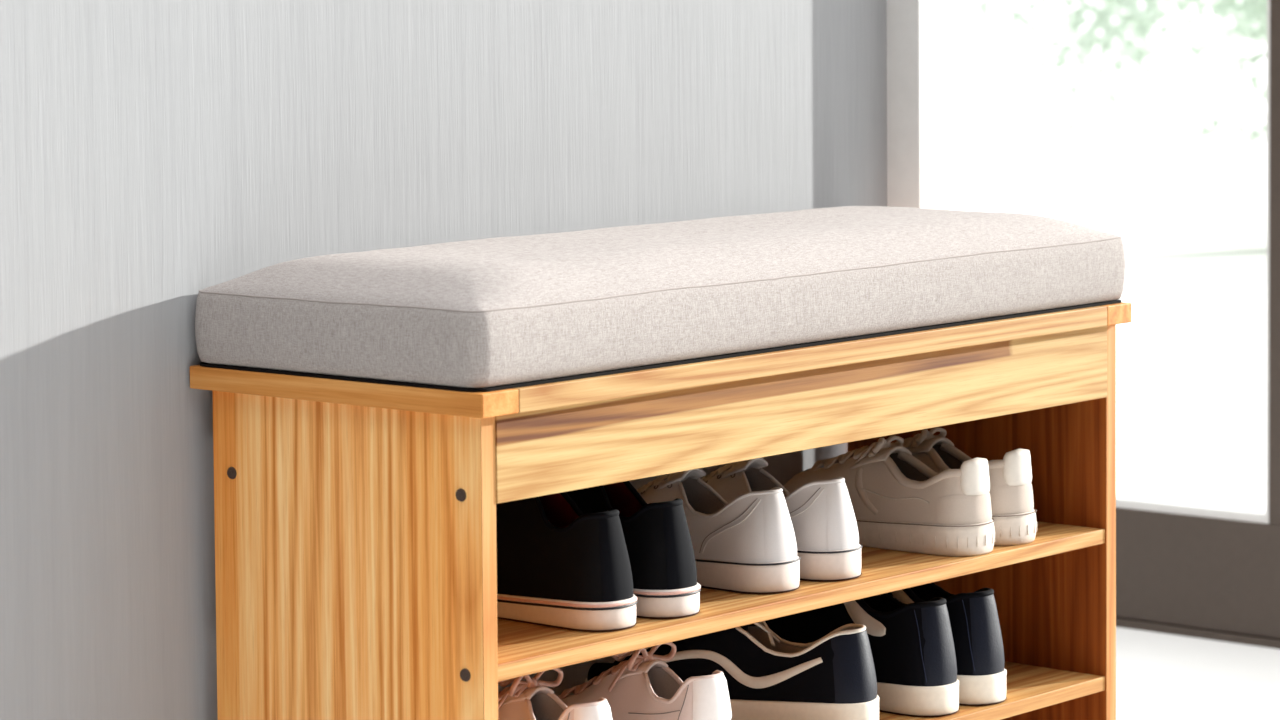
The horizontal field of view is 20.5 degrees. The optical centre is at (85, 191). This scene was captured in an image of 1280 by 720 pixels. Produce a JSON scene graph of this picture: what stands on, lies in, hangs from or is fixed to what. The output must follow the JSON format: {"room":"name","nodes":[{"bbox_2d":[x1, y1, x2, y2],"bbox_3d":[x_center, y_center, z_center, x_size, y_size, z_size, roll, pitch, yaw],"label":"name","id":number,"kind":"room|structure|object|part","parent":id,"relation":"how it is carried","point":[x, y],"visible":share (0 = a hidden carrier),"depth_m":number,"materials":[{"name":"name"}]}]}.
{"room":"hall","nodes":[
{"label":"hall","id":0,"kind":"room"},
{"bbox_2d":[0,0,886,719],"bbox_3d":[-0.354,-0.518,2.692,3.335,2.600,0.120,-4,5,-43],"label":"wall","id":1,"kind":"structure","parent":0,"point":[155,154],"depth_m":3.08,"materials":[{"name":"paint"}]},
{"bbox_2d":[886,0,949,209],"bbox_3d":[0.858,-0.604,3.793,0.060,2.600,0.171,-4,5,-43],"label":"trim","id":2,"kind":"structure","parent":1,"relation":"attached to","point":[918,80],"depth_m":3.76,"materials":[{"name":"white paint"}]},
{"bbox_2d":[831,631,876,703],"bbox_3d":[0.727,0.447,3.254,0.036,0.066,0.067,1,4,27],"label":"heels","id":3,"kind":"structure","parent":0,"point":[855,681],"depth_m":3.23,"materials":[{"name":"leather"}]},
{"bbox_2d":[921,604,956,685],"bbox_3d":[0.824,0.437,3.323,0.052,0.077,0.020,-4,5,-43],"label":"heels","id":4,"kind":"structure","parent":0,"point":[940,665],"depth_m":3.31,"materials":[{"name":"leather"}]},
{"bbox_2d":[969,594,1004,675],"bbox_3d":[0.883,0.433,3.370,0.052,0.077,0.020,-4,5,-43],"label":"heels","id":5,"kind":"structure","parent":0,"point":[987,643],"depth_m":3.36,"materials":[{"name":"leather"}]},
{"bbox_2d":[1116,627,1279,719],"bbox_3d":[0.627,0.834,2.565,4.460,0.120,5.200,-4,5,-43],"label":"floor","id":6,"kind":"structure","parent":0,"point":[1160,676],"depth_m":4.55,"materials":[{"name":"stone"}]},
{"bbox_2d":[190,302,1131,719],"bbox_3d":[0.578,0.433,3.280,1.000,0.600,0.339,-4,5,-43],"label":"bench","id":7,"kind":"object","parent":6,"relation":"on","point":[355,522],"visible":0.79,"depth_m":3.01,"materials":[{"name":"brown wood"}]},
{"bbox_3d":[0.229,0.468,2.954,0.018,0.580,0.310,-4,5,-43],"label":"panel","id":8,"kind":"part","parent":7,"relation":"part of","materials":[{"name":"brown wood"}]},
{"bbox_2d":[498,668,612,719],"bbox_3d":[0.359,0.471,3.053,0.094,0.112,0.262,-4,5,-43],"label":"sneaker","id":9,"kind":"object","parent":7,"relation":"on","point":[529,699],"visible":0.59,"depth_m":3.01,"materials":[{"name":"pink leather"}]},
{"bbox_2d":[496,492,636,631],"bbox_3d":[0.377,0.306,3.077,0.083,0.140,0.264,-4,5,-43],"label":"sneaker","id":10,"kind":"object","parent":7,"relation":"on","point":[561,566],"visible":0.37,"depth_m":3.00,"materials":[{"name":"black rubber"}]},
{"bbox_2d":[566,481,700,618],"bbox_3d":[0.442,0.301,3.131,0.083,0.140,0.264,-4,5,-43],"label":"sneaker","id":11,"kind":"object","parent":7,"relation":"on","point":[657,538],"visible":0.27,"depth_m":3.04,"materials":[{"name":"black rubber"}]},
{"bbox_2d":[558,642,731,719],"bbox_3d":[0.476,0.463,3.159,0.262,0.112,0.094,2,5,45],"label":"sneaker","id":12,"kind":"object","parent":7,"relation":"on","point":[640,687],"visible":0.88,"depth_m":3.11,"materials":[{"name":"pink leather"}]},
{"bbox_2d":[195,206,1125,391],"bbox_3d":[0.573,0.085,3.264,1.008,0.096,0.338,-4,5,-43],"label":"seat cushion","id":13,"kind":"object","parent":7,"relation":"on","point":[498,313],"visible":1,"depth_m":3.02,"materials":[{"name":"fabric"}]},
{"bbox_2d":[637,468,800,593],"bbox_3d":[0.552,0.310,3.249,0.090,0.106,0.270,-4,5,-43],"label":"sneaker","id":14,"kind":"object","parent":7,"relation":"on","point":[747,544],"visible":0.65,"depth_m":3.16,"materials":[{"name":"white leather"}]},
{"bbox_2d":[585,621,878,719],"bbox_3d":[0.617,0.456,3.309,0.286,0.106,0.101,1,4,27],"label":"shoe","id":15,"kind":"object","parent":7,"relation":"on","point":[768,676],"visible":0.64,"depth_m":3.26,"materials":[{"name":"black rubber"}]},
{"bbox_2d":[702,458,861,581],"bbox_3d":[0.623,0.305,3.308,0.090,0.106,0.270,-4,5,-43],"label":"sneaker","id":16,"kind":"object","parent":7,"relation":"on","point":[822,516],"visible":0.53,"depth_m":3.21,"materials":[{"name":"white leather"}]},
{"bbox_2d":[497,521,1104,681],"bbox_3d":[0.580,0.368,3.274,0.942,0.014,0.307,-4,5,-43],"label":"shelf","id":17,"kind":"object","parent":7,"relation":"attached to","point":[523,649],"depth_m":3.13,"materials":[{"name":"brown wood"}]},
{"bbox_2d":[765,593,958,716],"bbox_3d":[0.739,0.439,3.416,0.074,0.123,0.276,-4,5,-43],"label":"sneaker","id":18,"kind":"object","parent":7,"relation":"on","point":[912,644],"visible":0.45,"depth_m":3.32,"materials":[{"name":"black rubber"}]},
{"bbox_2d":[783,435,994,556],"bbox_3d":[0.777,0.295,3.435,0.081,0.106,0.276,-4,5,-43],"label":"trainer","id":19,"kind":"object","parent":7,"relation":"on","point":[899,503],"visible":0.8,"depth_m":3.36,"materials":[{"name":"white leather"}]},
{"bbox_3d":[0.858,0.307,3.349,0.069,0.031,0.033,-4,5,-43],"label":"heel panel","id":20,"kind":"part","parent":19,"relation":"part of","materials":[{"name":"white leather"}]},
{"bbox_2d":[888,582,1006,705],"bbox_3d":[0.797,0.435,3.463,0.074,0.123,0.276,-4,5,-43],"label":"sneaker","id":21,"kind":"object","parent":7,"relation":"on","point":[973,617],"visible":0.41,"depth_m":3.36,"materials":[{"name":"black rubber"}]},
{"bbox_2d":[892,427,1036,545],"bbox_3d":[0.834,0.290,3.493,0.081,0.106,0.276,-4,5,-43],"label":"trainer","id":22,"kind":"object","parent":7,"relation":"on","point":[1011,492],"visible":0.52,"depth_m":3.39,"materials":[{"name":"white leather"}]},
{"bbox_3d":[0.915,0.302,3.407,0.069,0.031,0.033,-4,5,-43],"label":"heel panel","id":23,"kind":"part","parent":22,"relation":"part of","materials":[{"name":"white leather"}]},
{"bbox_3d":[0.932,0.418,3.604,0.018,0.580,0.310,-4,5,-43],"label":"panel","id":24,"kind":"part","parent":7,"relation":"part of","materials":[{"name":"brown wood"}]},
{"bbox_2d":[879,662,1104,719],"bbox_3d":[0.582,0.518,3.283,0.942,0.014,0.307,-4,5,-43],"label":"shelf","id":25,"kind":"object","parent":7,"relation":"attached to","point":[1030,686],"depth_m":3.46,"materials":[{"name":"brown wood"}]},
{"bbox_3d":[2.282,-0.643,4.039,0.120,2.600,5.200,-4,5,-43],"label":"wall","id":26,"kind":"structure","parent":0,"visible":0},
{"bbox_2d":[1116,0,1279,638],"bbox_3d":[1.397,-0.557,4.956,0.045,2.328,0.848,-4,5,-43],"label":"door","id":27,"kind":"structure","parent":26,"relation":"in","point":[1186,564],"depth_m":4.80,"materials":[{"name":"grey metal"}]},
{"bbox_2d":[1116,617,1279,648],"bbox_3d":[2.186,0.653,4.244,0.120,0.031,3.050,-4,5,-43],"label":"trim","id":28,"kind":"structure","parent":26,"relation":"attached to","point":[1120,622],"depth_m":4.83,"materials":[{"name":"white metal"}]},
{"label":"outside","id":29,"kind":"structure","parent":0,"visible":0},
{"bbox_2d":[949,0,1266,509],"bbox_3d":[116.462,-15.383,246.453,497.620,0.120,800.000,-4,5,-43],"label":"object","id":30,"kind":"structure","parent":29,"point":[1191,355],"depth_m":14.35,"materials":[{"name":"white glass"}]},
{"bbox_2d":[953,0,1266,165],"bbox_3d":[4.165,-1.012,11.812,2.619,2.456,2.644,-4,5,-43],"label":"tree","id":31,"kind":"object","parent":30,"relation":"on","point":[1142,20],"visible":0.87,"depth_m":11.94,"materials":[{"name":"green plant"}]}
]}

